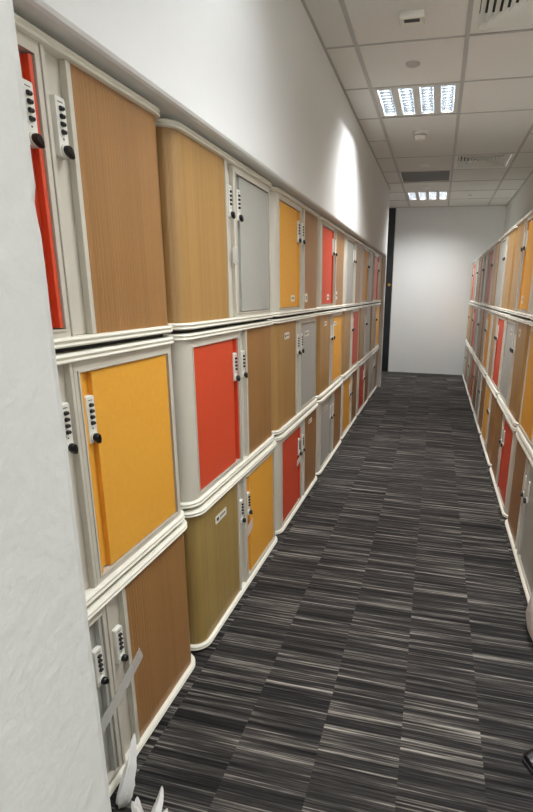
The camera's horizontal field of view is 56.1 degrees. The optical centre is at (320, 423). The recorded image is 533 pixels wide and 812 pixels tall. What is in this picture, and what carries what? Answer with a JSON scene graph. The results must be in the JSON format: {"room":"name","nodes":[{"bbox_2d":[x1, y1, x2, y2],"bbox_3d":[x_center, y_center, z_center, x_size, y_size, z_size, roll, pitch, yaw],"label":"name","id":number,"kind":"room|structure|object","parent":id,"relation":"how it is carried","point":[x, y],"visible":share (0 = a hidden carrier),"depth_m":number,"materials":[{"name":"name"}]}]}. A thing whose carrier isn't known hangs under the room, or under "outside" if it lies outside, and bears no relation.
{"room":"locker room","nodes":[
{"label":"locker room","id":0,"kind":"room"},
{"bbox_2d":[0,0,111,811],"bbox_3d":[-1.193,-0.035,0.077,1.797,2.678,1.030,4,15,12],"label":"wall","id":1,"kind":"structure","parent":0,"point":[52,754],"depth_m":0.37,"materials":[{"name":"white paint"}]},
{"bbox_2d":[12,0,389,386],"bbox_3d":[-0.149,-1.014,3.801,0.573,2.678,6.941,4,15,12],"label":"wall","id":2,"kind":"structure","parent":0,"point":[255,79],"depth_m":1.85,"materials":[{"name":"white paint"}]},
{"bbox_2d":[14,13,172,352],"bbox_3d":[-0.735,-0.471,1.065,0.409,0.616,0.954,4,15,12],"label":"locker","id":3,"kind":"object","parent":2,"relation":"attached to","point":[93,146],"visible":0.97,"depth_m":1.14,"materials":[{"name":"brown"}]},
{"bbox_2d":[70,63,167,333],"bbox_3d":[-0.630,-0.543,1.314,0.286,0.562,0.375,4,15,12],"label":"roller shutter","id":4,"kind":"object","parent":2,"relation":"attached to","point":[114,177],"depth_m":1.22,"materials":[{"name":"brown wood"}]},
{"bbox_2d":[56,335,184,605],"bbox_3d":[-0.742,0.126,1.224,0.409,0.619,0.954,4,15,12],"label":"locker","id":5,"kind":"object","parent":2,"relation":"attached to","point":[117,399],"visible":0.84,"depth_m":1.30,"materials":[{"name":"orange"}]},
{"bbox_2d":[155,127,228,322],"bbox_3d":[-0.536,-0.647,1.712,0.286,0.562,0.375,4,15,12],"label":"roller shutter","id":6,"kind":"object","parent":2,"relation":"attached to","point":[192,171],"depth_m":1.61,"materials":[{"name":"brown wood"}]},
{"bbox_2d":[155,118,272,332],"bbox_3d":[-0.517,-0.713,1.982,0.409,0.616,0.954,4,15,12],"label":"locker","id":7,"kind":"object","parent":2,"relation":"attached to","point":[215,209],"visible":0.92,"depth_m":1.72,"materials":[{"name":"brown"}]},
{"bbox_2d":[163,320,273,508],"bbox_3d":[-0.527,-0.115,2.142,0.409,0.619,0.954,4,15,12],"label":"upper cabinet","id":8,"kind":"object","parent":2,"relation":"attached to","point":[221,376],"visible":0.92,"depth_m":1.90,"materials":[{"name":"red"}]},
{"bbox_2d":[247,325,271,453],"bbox_3d":[-0.423,-0.187,2.390,0.286,0.564,0.375,4,15,12],"label":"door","id":9,"kind":"structure","parent":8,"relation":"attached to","point":[259,418],"depth_m":2.32,"materials":[{"name":"brown wood"}]},
{"bbox_2d":[271,321,295,430],"bbox_3d":[-0.331,-0.289,2.778,0.286,0.564,0.375,4,15,12],"label":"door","id":10,"kind":"structure","parent":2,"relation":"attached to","point":[283,333],"depth_m":2.69,"materials":[{"name":"brown wood"}]},
{"bbox_2d":[267,313,317,435],"bbox_3d":[-0.312,-0.354,3.048,0.409,0.619,0.954,4,15,12],"label":"upper cabinet","id":11,"kind":"object","parent":2,"relation":"attached to","point":[293,338],"visible":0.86,"depth_m":2.85,"materials":[{"name":"multicoloured"}]},
{"bbox_2d":[267,186,319,318],"bbox_3d":[-0.302,-0.952,2.889,0.409,0.616,0.954,4,15,12],"label":"upper cabinet","id":12,"kind":"object","parent":2,"relation":"attached to","point":[293,225],"visible":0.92,"depth_m":2.69,"materials":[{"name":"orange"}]},
{"bbox_2d":[304,210,316,308],"bbox_3d":[-0.198,-1.023,3.138,0.286,0.562,0.375,4,15,12],"label":"roller shutter","id":13,"kind":"object","parent":2,"relation":"attached to","point":[310,216],"depth_m":3.07,"materials":[{"name":"brown wood"}]},
{"bbox_2d":[316,314,329,395],"bbox_3d":[-0.116,-0.527,3.683,0.286,0.564,0.375,4,15,12],"label":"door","id":14,"kind":"structure","parent":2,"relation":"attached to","point":[323,320],"depth_m":3.61,"materials":[{"name":"brown wood"}]},
{"bbox_2d":[314,309,343,398],"bbox_3d":[-0.097,-0.593,3.953,0.409,0.619,0.954,4,15,12],"label":"upper cabinet","id":15,"kind":"object","parent":2,"relation":"attached to","point":[329,323],"visible":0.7,"depth_m":3.78,"materials":[{"name":"multicoloured"}]},
{"bbox_2d":[315,216,345,311],"bbox_3d":[-0.088,-1.190,3.794,0.409,0.616,0.954,4,15,12],"label":"upper cabinet","id":16,"kind":"object","parent":2,"relation":"attached to","point":[330,238],"visible":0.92,"depth_m":3.61,"materials":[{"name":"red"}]},
{"bbox_2d":[335,230,343,305],"bbox_3d":[0.016,-1.261,4.043,0.286,0.562,0.375,4,15,12],"label":"roller shutter","id":17,"kind":"object","parent":2,"relation":"attached to","point":[339,234],"depth_m":3.97,"materials":[{"name":"brown wood"}]},
{"bbox_2d":[341,310,350,374],"bbox_3d":[0.098,-0.765,4.587,0.286,0.564,0.375,4,15,12],"label":"roller shutter","id":18,"kind":"object","parent":2,"relation":"attached to","point":[346,321],"depth_m":4.53,"materials":[{"name":"brown wood"}]},
{"bbox_2d":[341,306,360,377],"bbox_3d":[0.117,-0.831,4.857,0.409,0.619,0.954,4,15,12],"label":"upper cabinet","id":19,"kind":"object","parent":2,"relation":"attached to","point":[350,321],"visible":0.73,"depth_m":4.70,"materials":[{"name":"multicoloured"}]},
{"bbox_2d":[342,233,362,307],"bbox_3d":[0.126,-1.428,4.698,0.409,0.616,0.954,4,15,12],"label":"upper cabinet","id":20,"kind":"object","parent":2,"relation":"attached to","point":[352,246],"visible":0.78,"depth_m":4.54,"materials":[{"name":"white"}]},
{"bbox_2d":[355,243,360,302],"bbox_3d":[0.230,-1.499,4.946,0.286,0.562,0.375,4,15,12],"label":"roller shutter","id":21,"kind":"object","parent":2,"relation":"attached to","point":[357,245],"depth_m":4.88,"materials":[{"name":"wood"}]},
{"bbox_2d":[358,307,364,360],"bbox_3d":[0.312,-1.003,5.492,0.286,0.564,0.375,4,15,12],"label":"roller shutter","id":22,"kind":"object","parent":2,"relation":"attached to","point":[361,342],"depth_m":5.44,"materials":[{"name":"brown wood"}]},
{"bbox_2d":[358,304,371,362],"bbox_3d":[0.331,-1.069,5.762,0.409,0.619,0.954,4,15,12],"label":"upper cabinet","id":23,"kind":"object","parent":2,"relation":"attached to","point":[365,310],"visible":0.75,"depth_m":5.62,"materials":[{"name":"multicoloured"}]},
{"bbox_2d":[358,244,373,305],"bbox_3d":[0.341,-1.666,5.603,0.409,0.616,0.954,4,15,12],"label":"upper cabinet","id":24,"kind":"object","parent":2,"relation":"attached to","point":[366,252],"visible":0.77,"depth_m":5.45,"materials":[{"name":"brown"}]},
{"bbox_2d":[368,251,372,301],"bbox_3d":[0.445,-1.738,5.851,0.286,0.562,0.375,4,15,12],"label":"roller shutter","id":25,"kind":"object","parent":2,"relation":"attached to","point":[370,269],"depth_m":5.78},
{"bbox_2d":[370,305,375,350],"bbox_3d":[0.527,-1.242,6.397,0.286,0.564,0.375,4,15,12],"label":"roller shutter","id":26,"kind":"object","parent":2,"relation":"attached to","point":[373,308],"depth_m":6.37,"materials":[{"name":"brown wood"}]},
{"bbox_2d":[370,303,380,352],"bbox_3d":[0.546,-1.307,6.667,0.409,0.619,0.954,4,15,12],"label":"upper cabinet","id":27,"kind":"object","parent":2,"relation":"attached to","point":[375,308],"visible":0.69,"depth_m":6.54,"materials":[{"name":"multicoloured"}]},
{"bbox_2d":[370,251,382,303],"bbox_3d":[0.555,-1.905,6.508,0.409,0.616,0.954,4,15,12],"label":"upper cabinet","id":28,"kind":"object","parent":2,"relation":"attached to","point":[377,258],"visible":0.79,"depth_m":6.36,"materials":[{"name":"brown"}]},
{"bbox_2d":[378,257,381,300],"bbox_3d":[0.659,-1.976,6.756,0.286,0.562,0.375,4,15,12],"label":"roller shutter","id":29,"kind":"object","parent":2,"relation":"attached to","point":[380,258],"depth_m":6.70,"materials":[{"name":"brown wood"}]},
{"bbox_2d":[301,0,532,207],"bbox_3d":[0.570,-1.796,1.588,1.689,0.005,13.339,4,15,12],"label":"trim","id":30,"kind":"structure","parent":2,"relation":"attached to","point":[302,1],"depth_m":3.42,"materials":[{"name":"grey"}]},
{"bbox_2d":[326,0,532,207],"bbox_3d":[-0.093,-1.825,1.658,2.989,0.006,13.485,4,15,12],"label":"trim","id":31,"kind":"structure","parent":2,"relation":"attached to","point":[467,35],"depth_m":3.38,"materials":[{"name":"grey metal"}]},
{"bbox_2d":[110,371,532,811],"bbox_3d":[-0.113,0.777,2.481,3.240,0.100,13.440,4,15,12],"label":"floor","id":32,"kind":"structure","parent":0,"point":[379,657],"depth_m":1.90,"materials":[{"name":"carpet"}]},
{"bbox_2d":[116,733,136,808],"bbox_3d":[-0.516,0.946,1.341,0.035,0.161,0.103,4,15,12],"label":"strip","id":33,"kind":"object","parent":32,"relation":"on","point":[127,782],"visible":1,"depth_m":1.33,"materials":[{"name":"white plastic"}]},
{"bbox_2d":[87,519,194,796],"bbox_3d":[-0.744,0.708,1.378,0.409,0.583,0.954,4,15,12],"label":"locker","id":34,"kind":"object","parent":32,"relation":"on","point":[139,631],"visible":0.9,"depth_m":1.46,"materials":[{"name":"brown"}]},
{"bbox_2d":[125,533,190,737],"bbox_3d":[-0.640,0.637,1.627,0.286,0.532,0.375,4,15,12],"label":"roller shutter","id":35,"kind":"object","parent":34,"relation":"hanging from","point":[157,632],"depth_m":1.55,"materials":[{"name":"brown wood"}]},
{"bbox_2d":[131,786,167,811],"bbox_3d":[-0.442,1.021,1.289,0.085,0.039,0.128,-7,17,-27],"label":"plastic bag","id":36,"kind":"object","parent":32,"relation":"on","point":[136,806],"visible":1,"depth_m":1.31,"materials":[{"name":"white plastic"}]},
{"bbox_2d":[182,440,276,650],"bbox_3d":[-0.524,0.467,2.294,0.409,0.583,0.954,4,15,12],"label":"locker","id":37,"kind":"object","parent":32,"relation":"on","point":[221,562],"depth_m":2.05,"materials":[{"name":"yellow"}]},
{"bbox_2d":[183,483,239,643],"bbox_3d":[-0.543,0.533,2.024,0.286,0.532,0.375,4,15,12],"label":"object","id":38,"kind":"object","parent":37,"relation":"hanging from","point":[212,534],"depth_m":1.93,"materials":[{"name":"brown wood"}]},
{"bbox_2d":[274,403,317,534],"bbox_3d":[-0.312,0.228,3.202,0.409,0.583,0.954,4,15,12],"label":"base cabinet","id":39,"kind":"object","parent":32,"relation":"on","point":[293,483],"visible":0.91,"depth_m":3.02,"materials":[{"name":"multicoloured"}]},
{"bbox_2d":[305,409,315,491],"bbox_3d":[-0.208,0.157,3.451,0.286,0.532,0.375,4,15,12],"label":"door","id":40,"kind":"structure","parent":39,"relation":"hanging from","point":[310,415],"depth_m":3.40,"materials":[{"name":"brown wood"}]},
{"bbox_2d":[315,380,342,475],"bbox_3d":[-0.099,-0.010,4.107,0.409,0.583,0.954,4,15,12],"label":"base cabinet","id":41,"kind":"object","parent":32,"relation":"on","point":[328,411],"visible":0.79,"depth_m":3.94,"materials":[{"name":"multicoloured"}]},
{"bbox_2d":[333,385,340,449],"bbox_3d":[0.005,-0.081,4.356,0.286,0.532,0.375,4,15,12],"label":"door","id":42,"kind":"structure","parent":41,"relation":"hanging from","point":[337,393],"depth_m":4.29,"materials":[{"name":"brown wood"}]},
{"bbox_2d":[340,366,357,439],"bbox_3d":[0.108,-0.249,5.013,0.409,0.583,0.954,4,15,12],"label":"base cabinet","id":43,"kind":"object","parent":32,"relation":"on","point":[348,416],"visible":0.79,"depth_m":4.88,"materials":[{"name":"multicoloured"}]},
{"bbox_2d":[351,369,356,421],"bbox_3d":[0.212,-0.320,5.261,0.286,0.532,0.375,4,15,12],"label":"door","id":44,"kind":"structure","parent":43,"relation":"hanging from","point":[354,375],"depth_m":5.20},
{"bbox_2d":[356,355,369,415],"bbox_3d":[0.322,-0.487,5.918,0.409,0.583,0.954,4,15,12],"label":"base cabinet","id":45,"kind":"object","parent":32,"relation":"on","point":[363,367],"visible":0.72,"depth_m":5.77,"materials":[{"name":"multicoloured"}]},
{"bbox_2d":[364,358,368,402],"bbox_3d":[0.426,-0.558,6.166,0.286,0.532,0.375,4,15,12],"label":"roller shutter","id":46,"kind":"object","parent":45,"relation":"hanging from","point":[367,359],"depth_m":6.11,"materials":[{"name":"brown wood"}]},
{"bbox_2d":[367,347,378,397],"bbox_3d":[0.536,-0.726,6.822,0.409,0.583,0.954,4,15,12],"label":"base cabinet","id":47,"kind":"object","parent":32,"relation":"on","point":[372,372],"visible":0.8,"depth_m":6.69,"materials":[{"name":"multicoloured"}]},
{"bbox_2d":[374,350,377,387],"bbox_3d":[0.640,-0.797,7.071,0.286,0.532,0.375,4,15,12],"label":"roller shutter","id":48,"kind":"object","parent":47,"relation":"hanging from","point":[376,353],"depth_m":7.03,"materials":[{"name":"wood"}]},
{"bbox_2d":[462,341,468,383],"bbox_3d":[2.493,-0.979,7.888,0.409,0.583,0.954,4,15,12],"label":"base cabinet","id":49,"kind":"object","parent":32,"relation":"on","point":[466,344],"visible":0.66,"depth_m":7.86,"materials":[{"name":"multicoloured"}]},
{"bbox_2d":[464,347,468,381],"bbox_3d":[2.389,-0.920,7.636,0.286,0.532,0.375,4,15,12],"label":"roller shutter","id":50,"kind":"object","parent":49,"relation":"hanging from","point":[467,351],"depth_m":7.70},
{"bbox_2d":[465,347,472,395],"bbox_3d":[2.279,-0.741,6.985,0.409,0.583,0.954,4,15,12],"label":"base cabinet","id":51,"kind":"object","parent":32,"relation":"on","point":[470,354],"visible":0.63,"depth_m":6.94,"materials":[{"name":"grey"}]},
{"bbox_2d":[468,354,472,393],"bbox_3d":[2.175,-0.682,6.733,0.286,0.532,0.375,4,15,12],"label":"roller shutter","id":52,"kind":"object","parent":51,"relation":"hanging from","point":[471,356],"depth_m":6.78,"materials":[{"name":"brown wood"}]},
{"bbox_2d":[468,355,478,411],"bbox_3d":[2.065,-0.504,6.082,0.409,0.583,0.954,4,15,12],"label":"base cabinet","id":53,"kind":"object","parent":32,"relation":"on","point":[474,375],"visible":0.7,"depth_m":6.04,"materials":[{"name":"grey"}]},
{"bbox_2d":[472,363,478,408],"bbox_3d":[1.961,-0.444,5.830,0.286,0.532,0.375,4,15,12],"label":"roller shutter","id":54,"kind":"object","parent":53,"relation":"hanging from","point":[475,377],"depth_m":5.88,"materials":[{"name":"wood"}]},
{"bbox_2d":[473,364,486,433],"bbox_3d":[1.851,-0.266,5.179,0.409,0.583,0.954,4,15,12],"label":"base cabinet","id":55,"kind":"object","parent":32,"relation":"on","point":[481,381],"visible":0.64,"depth_m":5.12,"materials":[{"name":"multicoloured"}]},
{"bbox_2d":[478,376,486,431],"bbox_3d":[1.747,-0.206,4.927,0.286,0.532,0.375,4,15,12],"label":"roller shutter","id":56,"kind":"object","parent":55,"relation":"hanging from","point":[483,383],"depth_m":4.95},
{"bbox_2d":[480,378,497,466],"bbox_3d":[1.637,-0.028,4.276,0.409,0.583,0.954,4,15,12],"label":"base cabinet","id":57,"kind":"object","parent":32,"relation":"on","point":[490,411],"visible":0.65,"depth_m":4.20,"materials":[{"name":"multicoloured"}]},
{"bbox_2d":[486,393,497,463],"bbox_3d":[1.533,0.032,4.024,0.286,0.532,0.375,4,15,12],"label":"roller shutter","id":58,"kind":"object","parent":57,"relation":"hanging from","point":[493,412],"depth_m":4.02,"materials":[{"name":"brown wood"}]},
{"bbox_2d":[489,399,517,518],"bbox_3d":[1.423,0.210,3.373,0.409,0.583,0.954,4,15,12],"label":"base cabinet","id":59,"kind":"object","parent":32,"relation":"on","point":[505,441],"depth_m":3.27,"materials":[{"name":"multicoloured"}]},
{"bbox_2d":[492,404,502,480],"bbox_3d":[1.442,0.133,3.640,0.286,0.532,0.375,4,15,12],"label":"roller shutter","id":60,"kind":"object","parent":59,"relation":"hanging from","point":[499,424],"depth_m":3.64,"materials":[{"name":"brown wood"}]},
{"bbox_2d":[505,432,532,602],"bbox_3d":[1.209,0.448,2.470,0.409,0.583,0.954,4,15,12],"label":"base cabinet","id":61,"kind":"object","parent":32,"relation":"on","point":[519,523],"visible":0.84,"depth_m":2.52,"materials":[{"name":"multicoloured"}]},
{"bbox_2d":[508,440,525,543],"bbox_3d":[1.228,0.370,2.737,0.286,0.532,0.375,4,15,12],"label":"roller shutter","id":62,"kind":"object","parent":61,"relation":"hanging from","point":[516,501],"depth_m":2.72,"materials":[{"name":"brown wood"}]},
{"bbox_2d":[522,748,532,774],"bbox_3d":[0.734,0.958,1.477,0.270,0.095,0.100,-3,15,-15],"label":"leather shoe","id":63,"kind":"object","parent":32,"relation":"on","point":[527,758],"visible":1,"depth_m":1.46,"materials":[{"name":"black leather"}]},
{"bbox_2d":[526,590,532,640],"bbox_3d":[1.005,0.647,1.911,0.354,0.478,0.216,4,15,12],"label":"bag","id":64,"kind":"object","parent":32,"relation":"on","point":[529,611],"visible":1,"depth_m":1.96,"materials":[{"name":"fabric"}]},
{"bbox_2d":[304,0,532,207],"bbox_3d":[-0.083,-1.930,1.697,3.240,0.180,13.600,4,15,12],"label":"ceiling","id":65,"kind":"structure","parent":0,"point":[507,55],"depth_m":3.24,"materials":[{"name":"tile"}]},
{"bbox_2d":[399,9,424,26],"bbox_3d":[0.453,-2.013,2.460,0.125,0.036,0.085,4,15,12],"label":"ceiling sensor","id":66,"kind":"object","parent":65,"relation":"attached to","point":[416,17],"visible":1,"depth_m":2.43,"materials":[{"name":"white plastic"}]},
{"bbox_2d":[406,61,419,67],"bbox_3d":[0.554,-2.168,2.990,0.088,0.008,0.088,4,15,12],"label":"cover plate","id":67,"kind":"object","parent":65,"relation":"attached to","point":[410,64],"visible":1,"depth_m":2.98,"materials":[{"name":"grey plastic"}]},
{"bbox_2d":[373,83,459,116],"bbox_3d":[0.694,-2.366,3.562,0.576,0.089,0.576,4,15,12],"label":"ceiling light","id":68,"kind":"object","parent":65,"relation":"attached to","point":[436,98],"visible":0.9,"depth_m":3.57,"materials":[{"name":"grey"}]},
{"bbox_2d":[413,130,427,140],"bbox_3d":[0.853,-2.475,4.260,0.132,0.061,0.132,4,15,12],"label":"smoke detector","id":69,"kind":"object","parent":65,"relation":"attached to","point":[419,135],"visible":1,"depth_m":4.22,"materials":[{"name":"white plastic"}]},
{"bbox_2d":[399,170,450,182],"bbox_3d":[1.238,-2.936,5.872,0.576,0.015,0.576,4,15,12],"label":"panel","id":70,"kind":"object","parent":65,"relation":"attached to","point":[417,176],"visible":0.97,"depth_m":5.89,"materials":[{"name":"grey metal"}]},
{"bbox_2d":[406,191,448,199],"bbox_3d":[1.512,-3.275,7.012,0.576,0.089,0.576,4,15,12],"label":"ceiling light","id":71,"kind":"object","parent":65,"relation":"attached to","point":[411,195],"visible":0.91,"depth_m":7.04,"materials":[{"name":"grey plastic"}]},
{"bbox_2d":[454,153,515,169],"bbox_3d":[1.688,-2.771,5.162,0.576,0.079,0.576,4,15,12],"label":"ceiling vent","id":72,"kind":"object","parent":65,"relation":"in","point":[489,160],"visible":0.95,"depth_m":5.21,"materials":[{"name":"white metal"}]},
{"bbox_2d":[470,0,532,33],"bbox_3d":[1.006,-2.014,2.287,0.576,0.079,0.576,4,15,12],"label":"ceiling vent","id":73,"kind":"object","parent":65,"relation":"in","point":[515,14],"visible":1,"depth_m":2.48,"materials":[{"name":"white metal"}]},
{"bbox_2d":[389,206,506,374],"bbox_3d":[2.099,-2.171,8.267,1.805,2.678,0.120,4,15,12],"label":"wall","id":74,"kind":"structure","parent":0,"point":[436,248],"depth_m":8.21,"materials":[{"name":"white paint"}]},
{"bbox_2d":[381,208,395,370],"bbox_3d":[0.770,-2.254,8.499,0.883,2.670,0.095,4,15,12],"label":"door","id":75,"kind":"structure","parent":74,"relation":"in","point":[392,211],"depth_m":8.38,"materials":[{"name":"black wood"}]},
{"bbox_2d":[388,208,396,371],"bbox_3d":[1.206,-2.219,8.394,0.014,2.678,0.013,4,15,12],"label":"trim","id":76,"kind":"structure","parent":74,"relation":"attached to","point":[396,208],"depth_m":8.37,"materials":[{"name":"grey"}]},
{"bbox_2d":[470,264,473,299],"bbox_3d":[2.531,-2.236,7.840,0.286,0.562,0.375,4,15,12],"label":"roller shutter","id":77,"kind":"object","parent":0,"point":[472,264],"depth_m":7.85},
{"bbox_2d":[504,173,532,233],"bbox_3d":[1.432,-0.438,1.741,0.120,2.678,13.340,4,15,12],"label":"wall","id":78,"kind":"structure","parent":0,"point":[521,204],"depth_m":6.32,"materials":[{"name":"white paint"}]},
{"bbox_2d":[465,303,472,344],"bbox_3d":[2.502,-1.561,7.732,0.409,0.619,0.954,4,15,12],"label":"upper cabinet","id":79,"kind":"object","parent":78,"relation":"attached to","point":[470,310],"visible":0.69,"depth_m":7.67,"materials":[{"name":"multicoloured"}]},
{"bbox_2d":[468,305,472,343],"bbox_3d":[2.398,-1.502,7.480,0.286,0.564,0.375,4,15,12],"label":"roller shutter","id":80,"kind":"object","parent":78,"relation":"attached to","point":[471,308],"depth_m":7.50,"materials":[{"name":"brown wood"}]},
{"bbox_2d":[469,306,473,345],"bbox_3d":[2.308,-1.401,7.096,0.286,0.564,0.375,4,15,12],"label":"roller shutter","id":81,"kind":"object","parent":78,"relation":"attached to","point":[473,306],"depth_m":7.11,"materials":[{"name":"brown wood"}]},
{"bbox_2d":[469,260,476,303],"bbox_3d":[2.512,-2.158,7.573,0.409,0.616,0.954,4,15,12],"label":"upper cabinet","id":82,"kind":"object","parent":78,"relation":"attached to","point":[474,263],"visible":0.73,"depth_m":7.53,"materials":[{"name":"multicoloured"}]},
{"bbox_2d":[469,304,477,352],"bbox_3d":[2.288,-1.323,6.829,0.409,0.619,0.954,4,15,12],"label":"upper cabinet","id":83,"kind":"object","parent":78,"relation":"attached to","point":[474,313],"visible":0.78,"depth_m":6.80,"materials":[{"name":"multicoloured"}]},
{"bbox_2d":[473,255,482,304],"bbox_3d":[2.298,-1.920,6.670,0.409,0.616,0.954,4,15,12],"label":"upper cabinet","id":84,"kind":"object","parent":78,"relation":"attached to","point":[479,259],"visible":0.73,"depth_m":6.60,"materials":[{"name":"multicoloured"}]},
{"bbox_2d":[473,305,484,361],"bbox_3d":[2.074,-1.085,5.926,0.409,0.619,0.954,4,15,12],"label":"upper cabinet","id":85,"kind":"object","parent":78,"relation":"attached to","point":[480,311],"visible":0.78,"depth_m":5.86,"materials":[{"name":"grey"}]},
{"bbox_2d":[476,257,482,302],"bbox_3d":[2.194,-1.861,6.418,0.286,0.562,0.375,4,15,12],"label":"roller shutter","id":86,"kind":"object","parent":78,"relation":"attached to","point":[480,258],"depth_m":6.44,"materials":[{"name":"brown wood"}]},
{"bbox_2d":[477,309,484,359],"bbox_3d":[1.971,-1.026,5.674,0.286,0.564,0.375,4,15,12],"label":"roller shutter","id":87,"kind":"object","parent":78,"relation":"attached to","point":[482,311],"depth_m":5.69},
{"bbox_2d":[479,255,484,302],"bbox_3d":[2.103,-1.760,6.034,0.286,0.562,0.375,4,15,12],"label":"roller shutter","id":88,"kind":"object","parent":78,"relation":"attached to","point":[482,272],"depth_m":6.03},
{"bbox_2d":[480,310,486,364],"bbox_3d":[1.880,-0.925,5.290,0.286,0.564,0.375,4,15,12],"label":"roller shutter","id":89,"kind":"object","parent":78,"relation":"attached to","point":[485,313],"depth_m":5.29,"materials":[{"name":"brown wood"}]},
{"bbox_2d":[478,248,489,306],"bbox_3d":[2.084,-1.683,5.767,0.409,0.616,0.954,4,15,12],"label":"upper cabinet","id":90,"kind":"object","parent":78,"relation":"attached to","point":[485,262],"visible":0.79,"depth_m":5.72,"materials":[{"name":"white wood"}]},
{"bbox_2d":[478,307,493,374],"bbox_3d":[1.860,-0.847,5.023,0.409,0.619,0.954,4,15,12],"label":"upper cabinet","id":91,"kind":"object","parent":78,"relation":"attached to","point":[488,314],"visible":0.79,"depth_m":4.95,"materials":[{"name":"multicoloured"}]},
{"bbox_2d":[484,239,500,309],"bbox_3d":[1.870,-1.445,4.864,0.409,0.616,0.954,4,15,12],"label":"upper cabinet","id":92,"kind":"object","parent":78,"relation":"attached to","point":[495,248],"visible":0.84,"depth_m":4.80,"materials":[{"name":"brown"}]},
{"bbox_2d":[488,313,496,379],"bbox_3d":[1.666,-0.687,4.387,0.286,0.564,0.375,4,15,12],"label":"roller shutter","id":93,"kind":"object","parent":78,"relation":"attached to","point":[491,359],"depth_m":4.39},
{"bbox_2d":[490,242,500,305],"bbox_3d":[1.766,-1.386,4.612,0.286,0.562,0.375,4,15,12],"label":"roller shutter","id":94,"kind":"object","parent":78,"relation":"attached to","point":[497,244],"depth_m":4.64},
{"bbox_2d":[486,310,508,394],"bbox_3d":[1.647,-0.610,4.120,0.409,0.619,0.954,4,15,12],"label":"upper cabinet","id":95,"kind":"object","parent":78,"relation":"attached to","point":[493,376],"visible":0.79,"depth_m":4.04,"materials":[{"name":"multicoloured"}]},
{"bbox_2d":[493,225,517,313],"bbox_3d":[1.656,-1.207,3.961,0.409,0.616,0.954,4,15,12],"label":"upper cabinet","id":96,"kind":"object","parent":78,"relation":"attached to","point":[508,240],"visible":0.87,"depth_m":3.87,"materials":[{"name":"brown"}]},
{"bbox_2d":[501,228,517,308],"bbox_3d":[1.552,-1.148,3.709,0.286,0.562,0.375,4,15,12],"label":"roller shutter","id":97,"kind":"object","parent":78,"relation":"attached to","point":[512,233],"depth_m":3.70,"materials":[{"name":"brown wood"}]},
{"bbox_2d":[497,314,532,425],"bbox_3d":[1.433,-0.372,3.217,0.409,0.619,0.954,4,15,12],"label":"upper cabinet","id":98,"kind":"object","parent":78,"relation":"attached to","point":[518,329],"visible":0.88,"depth_m":3.12,"materials":[{"name":"multicoloured"}]},
{"bbox_2d":[509,322,530,422],"bbox_3d":[1.329,-0.312,2.965,0.286,0.564,0.375,4,15,12],"label":"roller shutter","id":99,"kind":"object","parent":98,"relation":"hanging from","point":[523,328],"depth_m":2.96,"materials":[{"name":"brown wood"}]},
{"bbox_2d":[509,221,524,310],"bbox_3d":[1.461,-1.047,3.325,0.286,0.562,0.375,4,15,12],"label":"roller shutter","id":100,"kind":"object","parent":78,"relation":"attached to","point":[518,259],"depth_m":3.31,"materials":[{"name":"brown wood"}]},
{"bbox_2d":[507,209,532,320],"bbox_3d":[1.442,-0.969,3.058,0.409,0.616,0.954,4,15,12],"label":"upper cabinet","id":101,"kind":"object","parent":78,"relation":"attached to","point":[521,297],"visible":0.99,"depth_m":3.06,"materials":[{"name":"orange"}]},
{"bbox_2d":[516,322,532,457],"bbox_3d":[1.219,-0.134,2.314,0.409,0.619,0.954,4,15,12],"label":"upper cabinet","id":102,"kind":"object","parent":78,"relation":"attached to","point":[525,428],"visible":1,"depth_m":2.63,"materials":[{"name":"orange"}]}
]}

